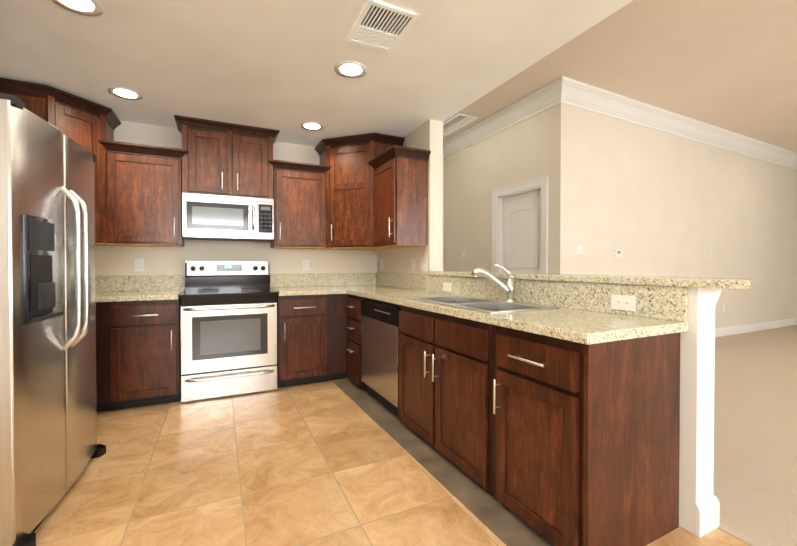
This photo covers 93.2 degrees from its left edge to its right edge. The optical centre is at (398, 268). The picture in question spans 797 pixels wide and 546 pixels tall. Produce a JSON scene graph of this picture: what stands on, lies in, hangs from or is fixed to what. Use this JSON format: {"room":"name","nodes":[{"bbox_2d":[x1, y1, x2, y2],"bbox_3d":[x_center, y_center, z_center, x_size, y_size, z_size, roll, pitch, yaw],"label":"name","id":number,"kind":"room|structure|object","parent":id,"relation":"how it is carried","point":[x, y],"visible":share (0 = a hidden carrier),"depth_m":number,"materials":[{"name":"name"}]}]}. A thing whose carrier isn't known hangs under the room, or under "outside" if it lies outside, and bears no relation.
{"room":"kitchen","nodes":[
{"label":"kitchen","id":0,"kind":"room"},
{"bbox_2d":[95,121,376,274],"bbox_3d":[-1.717,-0.626,3.913,3.170,3.440,0.140,0,1,-26],"label":"wall","id":1,"kind":"structure","parent":0,"point":[120,260],"depth_m":3.78,"materials":[{"name":"paint"}]},
{"bbox_2d":[0,78,120,245],"bbox_3d":[-2.682,-0.769,3.011,0.647,1.123,0.647,0,1,-26],"label":"upper cabinet","id":2,"kind":"object","parent":1,"relation":"attached to","point":[85,124],"visible":0.42,"depth_m":2.96,"materials":[{"name":"brown wood"}]},
{"bbox_2d":[135,259,143,270],"bbox_3d":[-2.411,-0.036,3.505,0.072,0.118,0.009,0,1,-26],"label":"electrical outlet","id":3,"kind":"object","parent":1,"relation":"attached to","point":[139,264],"visible":1,"depth_m":3.50,"materials":[{"name":"white plastic"}]},
{"bbox_2d":[98,139,187,246],"bbox_3d":[-2.250,-0.636,3.372,0.662,0.848,0.370,0,1,-26],"label":"upper cabinet","id":4,"kind":"object","parent":1,"relation":"attached to","point":[144,195],"visible":0.88,"depth_m":3.25,"materials":[{"name":"brown wood"}]},
{"bbox_2d":[174,115,279,198],"bbox_3d":[-1.642,-1.016,3.658,0.890,0.674,0.370,0,1,-26],"label":"upper cabinet","id":5,"kind":"object","parent":1,"relation":"attached to","point":[225,158],"visible":0.81,"depth_m":3.51,"materials":[{"name":"brown wood"}]},
{"bbox_2d":[182,192,273,241],"bbox_3d":[-1.625,-0.480,3.626,0.765,0.388,0.452,0,1,-26],"label":"microwave","id":6,"kind":"object","parent":5,"relation":"attached to","point":[219,217],"visible":1,"depth_m":3.46,"materials":[{"name":"grey metal"}]},
{"bbox_2d":[268,159,330,248],"bbox_3d":[-1.044,-0.642,3.948,0.640,0.848,0.370,0,1,-26],"label":"upper cabinet","id":7,"kind":"object","parent":1,"relation":"attached to","point":[299,194],"visible":0.92,"depth_m":3.81,"materials":[{"name":"brown wood"}]},
{"bbox_2d":[303,260,308,269],"bbox_3d":[-1.022,-0.044,4.168,0.072,0.118,0.009,0,1,-26],"label":"electrical outlet","id":8,"kind":"object","parent":1,"relation":"attached to","point":[305,264],"visible":1,"depth_m":4.17,"materials":[{"name":"white plastic"}]},
{"bbox_2d":[315,133,404,249],"bbox_3d":[-0.435,-0.781,4.027,0.749,1.123,0.749,0,1,-26],"label":"upper cabinet","id":9,"kind":"object","parent":1,"relation":"attached to","point":[349,200],"visible":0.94,"depth_m":3.84,"materials":[{"name":"brown wood"}]},
{"bbox_2d":[0,0,632,146],"bbox_3d":[-0.013,-1.811,0.490,3.310,0.990,7.480,0,1,-26],"label":"ceiling","id":10,"kind":"structure","parent":0,"point":[269,64],"depth_m":2.37,"materials":[{"name":"beige paint"}]},
{"bbox_2d":[51,0,102,16],"bbox_3d":[-1.607,-1.329,1.874,0.218,0.006,0.218,0,1,-26],"label":"recessed light","id":11,"kind":"object","parent":10,"relation":"in","point":[92,8],"visible":1,"depth_m":1.91,"materials":[{"name":"white"}]},
{"bbox_2d":[108,87,142,99],"bbox_3d":[-2.089,-1.341,2.884,0.218,0.006,0.218,0,1,-26],"label":"recessed light","id":12,"kind":"object","parent":10,"relation":"in","point":[125,93],"visible":1,"depth_m":2.88,"materials":[{"name":"white"}]},
{"bbox_2d":[300,122,323,130],"bbox_3d":[-0.820,-1.349,3.568,0.218,0.006,0.218,0,1,-26],"label":"recessed light","id":13,"kind":"object","parent":10,"relation":"in","point":[312,126],"visible":1,"depth_m":3.57,"materials":[{"name":"white"}]},
{"bbox_2d":[335,61,366,77],"bbox_3d":[-0.320,-1.337,2.532,0.218,0.006,0.218,0,1,-26],"label":"recessed light","id":14,"kind":"object","parent":10,"relation":"in","point":[349,69],"visible":1,"depth_m":2.53,"materials":[{"name":"white"}]},
{"bbox_2d":[346,0,418,51],"bbox_3d":[-0.098,-1.329,2.079,0.280,0.012,0.370,0,1,-26],"label":"ceiling vent","id":15,"kind":"object","parent":10,"relation":"in","point":[379,25],"visible":1,"depth_m":2.06,"materials":[{"name":"white metal"}]},
{"bbox_2d":[34,376,750,545],"bbox_3d":[-0.040,1.163,0.512,3.530,0.062,7.760,0,1,-26],"label":"floor","id":16,"kind":"structure","parent":0,"point":[329,463],"depth_m":1.94,"materials":[{"name":"beige tile"}]},
{"bbox_2d":[0,93,105,545],"bbox_3d":[-1.938,0.225,1.737,0.832,1.790,0.948,0,1,-26],"label":"fridge","id":17,"kind":"object","parent":16,"relation":"on","point":[50,447],"visible":1,"depth_m":1.62,"materials":[{"name":"silver metal"}]},
{"bbox_2d":[96,298,180,411],"bbox_3d":[-2.236,0.675,3.207,0.692,0.854,0.706,0,1,-26],"label":"base cabinet","id":18,"kind":"object","parent":16,"relation":"on","point":[138,353],"visible":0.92,"depth_m":2.96,"materials":[{"name":"brown wood"}]},
{"bbox_2d":[95,275,184,301],"bbox_3d":[-2.321,0.158,2.845,1.144,0.187,1.276,0,1,-26],"label":"countertop","id":19,"kind":"structure","parent":18,"relation":"on","point":[115,288],"depth_m":3.42,"materials":[{"name":"stone"}]},
{"bbox_2d":[179,261,277,401],"bbox_3d":[-1.562,0.514,3.500,0.771,1.170,0.702,0,1,-26],"label":"range","id":20,"kind":"object","parent":16,"relation":"on","point":[228,328],"visible":1,"depth_m":3.27,"materials":[{"name":"grey metal"}]},
{"bbox_2d":[277,294,347,387],"bbox_3d":[-0.922,0.668,3.834,0.660,0.854,0.706,0,1,-26],"label":"base cabinet","id":21,"kind":"object","parent":16,"relation":"on","point":[312,338],"visible":0.96,"depth_m":3.55,"materials":[{"name":"brown wood"}]},
{"bbox_2d":[270,273,341,295],"bbox_3d":[-0.938,0.146,3.834,0.630,0.187,0.681,0,1,-26],"label":"countertop","id":22,"kind":"structure","parent":21,"relation":"on","point":[292,284],"depth_m":4.07,"materials":[{"name":"stone"}]},
{"bbox_2d":[346,294,365,388],"bbox_3d":[-0.341,0.667,3.924,0.581,0.854,1.015,0,1,-26],"label":"base cabinet","id":23,"kind":"object","parent":16,"relation":"on","point":[353,349],"visible":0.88,"depth_m":3.49,"materials":[{"name":"brown wood"}]},
{"bbox_2d":[342,273,687,344],"bbox_3d":[0.204,0.156,2.933,0.714,0.189,3.291,0,1,-26],"label":"countertop","id":24,"kind":"structure","parent":23,"relation":"on","point":[584,313],"depth_m":1.92,"materials":[{"name":"stone"}]},
{"bbox_2d":[443,282,451,291],"bbox_3d":[0.404,0.148,3.122,0.012,0.072,0.118,0,1,-26],"label":"electrical outlet","id":25,"kind":"object","parent":24,"relation":"attached to","point":[447,286],"visible":1,"depth_m":3.11,"materials":[{"name":"white plastic"}]},
{"bbox_2d":[409,295,558,312],"bbox_3d":[0.483,0.293,2.403,0.480,0.166,0.910,0,1,-26],"label":"sink","id":26,"kind":"object","parent":24,"relation":"in","point":[487,305],"visible":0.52,"depth_m":2.37,"materials":[{"name":"silver metal"}]},
{"bbox_2d":[471,264,515,302],"bbox_3d":[0.605,0.089,2.404,0.282,0.241,0.065,0,1,12],"label":"faucet","id":27,"kind":"object","parent":24,"relation":"on","point":[509,289],"visible":1,"depth_m":2.38,"materials":[{"name":"silver metal"}]},
{"bbox_2d":[611,294,635,310],"bbox_3d":[1.089,0.164,1.826,0.012,0.072,0.118,0,1,-26],"label":"electrical outlet","id":28,"kind":"object","parent":24,"relation":"attached to","point":[623,302],"visible":1,"depth_m":1.82,"materials":[{"name":"white plastic"}]},
{"bbox_2d":[361,298,399,417],"bbox_3d":[0.056,0.678,3.144,0.518,0.851,0.732,0,1,-26],"label":"dishwasher","id":29,"kind":"object","parent":16,"relation":"on","point":[380,332],"visible":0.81,"depth_m":2.98,"materials":[{"name":"grey metal"}]},
{"bbox_2d":[399,305,490,491],"bbox_3d":[0.437,0.685,2.377,0.588,0.854,0.987,0,1,-26],"label":"base cabinet","id":30,"kind":"object","parent":16,"relation":"on","point":[445,385],"visible":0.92,"depth_m":2.13,"materials":[{"name":"brown wood"}]},
{"bbox_2d":[491,324,679,545],"bbox_3d":[0.807,0.693,1.718,0.661,0.854,0.538,0,1,-26],"label":"base cabinet","id":31,"kind":"object","parent":16,"relation":"on","point":[584,444],"visible":0.94,"depth_m":1.50,"materials":[{"name":"brown wood"}]},
{"bbox_2d":[443,158,444,270],"bbox_3d":[-0.005,-0.655,6.370,1.757,3.440,0.140,0,1,-26],"label":"wall","id":32,"kind":"structure","parent":0,"point":[443,214],"depth_m":6.68,"materials":[{"name":"paint"}]},
{"bbox_2d":[445,108,550,272],"bbox_3d":[1.361,-0.647,5.709,0.140,3.440,2.510,0,1,-26],"label":"wall","id":33,"kind":"structure","parent":0,"point":[477,173],"depth_m":5.67,"materials":[{"name":"paint"}]},
{"bbox_2d":[443,82,550,157],"bbox_3d":[1.291,-2.061,5.504,0.150,0.213,2.510,0,1,-26],"label":"crown molding","id":34,"kind":"structure","parent":33,"relation":"attached to","point":[534,103],"depth_m":5.24,"materials":[{"name":"white wood"}]},
{"bbox_2d":[491,176,547,272],"bbox_3d":[1.652,-0.025,5.074,0.168,2.210,1.020,0,1,-26],"label":"door","id":35,"kind":"structure","parent":33,"relation":"attached to","point":[519,227],"depth_m":5.08,"materials":[{"name":"white wood"}]},
{"bbox_2d":[377,119,714,533],"bbox_3d":[0.210,-0.625,3.810,0.220,3.440,4.945,0,1,-26],"label":"wall","id":36,"kind":"structure","parent":0,"point":[696,434],"depth_m":1.62,"materials":[{"name":"paint"}]},
{"bbox_2d":[380,259,382,269],"bbox_3d":[-0.199,-0.052,4.406,0.009,0.118,0.072,0,1,-26],"label":"electrical outlet","id":37,"kind":"object","parent":36,"relation":"attached to","point":[381,264],"visible":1,"depth_m":4.40,"materials":[{"name":"white plastic"}]},
{"bbox_2d":[368,145,430,247],"bbox_3d":[-0.013,-0.638,3.586,0.370,0.848,0.633,0,1,-26],"label":"upper cabinet","id":38,"kind":"object","parent":36,"relation":"attached to","point":[400,196],"visible":1,"depth_m":3.38,"materials":[{"name":"brown wood"}]},
{"bbox_2d":[411,258,414,270],"bbox_3d":[0.142,-0.043,3.693,0.009,0.118,0.072,0,1,-26],"label":"electrical outlet","id":39,"kind":"object","parent":36,"relation":"attached to","point":[413,264],"visible":1,"depth_m":3.68,"materials":[{"name":"white plastic"}]},
{"bbox_2d":[421,258,427,270],"bbox_3d":[0.234,-0.041,3.494,0.013,0.118,0.118,0,1,-26],"label":"light switch","id":40,"kind":"object","parent":36,"relation":"attached to","point":[424,264],"visible":1,"depth_m":3.48,"materials":[{"name":"white plastic"}]},
{"bbox_2d":[426,271,750,289],"bbox_3d":[0.902,0.049,2.453,0.372,0.035,2.258,0,1,-26],"label":"countertop","id":41,"kind":"structure","parent":36,"relation":"on","point":[724,283],"depth_m":1.81,"materials":[{"name":"stone"}]},
{"bbox_2d":[715,288,721,304],"bbox_3d":[1.403,0.131,1.693,0.099,0.109,0.040,0,1,-26],"label":"corbel","id":42,"kind":"object","parent":36,"relation":"attached to","point":[717,292],"visible":0.06,"depth_m":1.68,"materials":[{"name":"white"}]},
{"bbox_2d":[443,0,796,152],"bbox_3d":[5.945,-2.257,4.149,10.600,0.551,8.960,0,1,-26],"label":"ceiling","id":43,"kind":"structure","parent":0,"point":[730,65],"depth_m":3.95,"materials":[{"name":"beige paint"}]},
{"bbox_2d":[443,113,476,135],"bbox_3d":[0.812,-2.171,5.700,0.330,0.012,0.820,0,1,-26],"label":"ceiling vent","id":44,"kind":"object","parent":43,"relation":"in","point":[455,119],"visible":0.75,"depth_m":5.57,"materials":[{"name":"white metal"}]},
{"bbox_2d":[551,103,796,328],"bbox_3d":[5.922,-0.655,6.418,8.983,3.440,0.140,0,1,-26],"label":"wall","id":45,"kind":"structure","parent":0,"point":[647,201],"depth_m":5.37,"materials":[{"name":"paint"}]},
{"bbox_2d":[576,245,582,254],"bbox_3d":[2.194,-0.231,4.557,0.118,0.118,0.013,0,1,-26],"label":"light switch","id":46,"kind":"object","parent":45,"relation":"attached to","point":[579,249],"visible":1,"depth_m":4.56,"materials":[{"name":"white plastic"}]},
{"bbox_2d":[614,250,621,256],"bbox_3d":[2.828,-0.202,4.853,0.110,0.090,0.027,0,1,-26],"label":"thermostat","id":47,"kind":"object","parent":45,"relation":"attached to","point":[617,253],"visible":0.96,"depth_m":4.84,"materials":[{"name":"white plastic"}]},
{"bbox_2d":[547,76,796,169],"bbox_3d":[5.853,-1.986,6.209,8.993,0.381,0.150,0,1,-26],"label":"crown molding","id":48,"kind":"structure","parent":45,"relation":"attached to","point":[571,92],"depth_m":5.08,"materials":[{"name":"white wood"}]},
{"bbox_2d":[695,318,796,536],"bbox_3d":[5.919,1.025,4.176,10.657,0.132,8.960,0,1,-26],"label":"baseboard","id":49,"kind":"structure","parent":45,"relation":"attached to","point":[707,517],"depth_m":1.63,"materials":[{"name":"white wood"}]},
{"bbox_2d":[713,325,796,545],"bbox_3d":[6.044,1.118,4.237,10.660,0.064,9.240,0,1,-26],"label":"floor carpet","id":50,"kind":"object","parent":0,"point":[755,440],"depth_m":2.50,"materials":[{"name":"beige carpet"}]}
]}

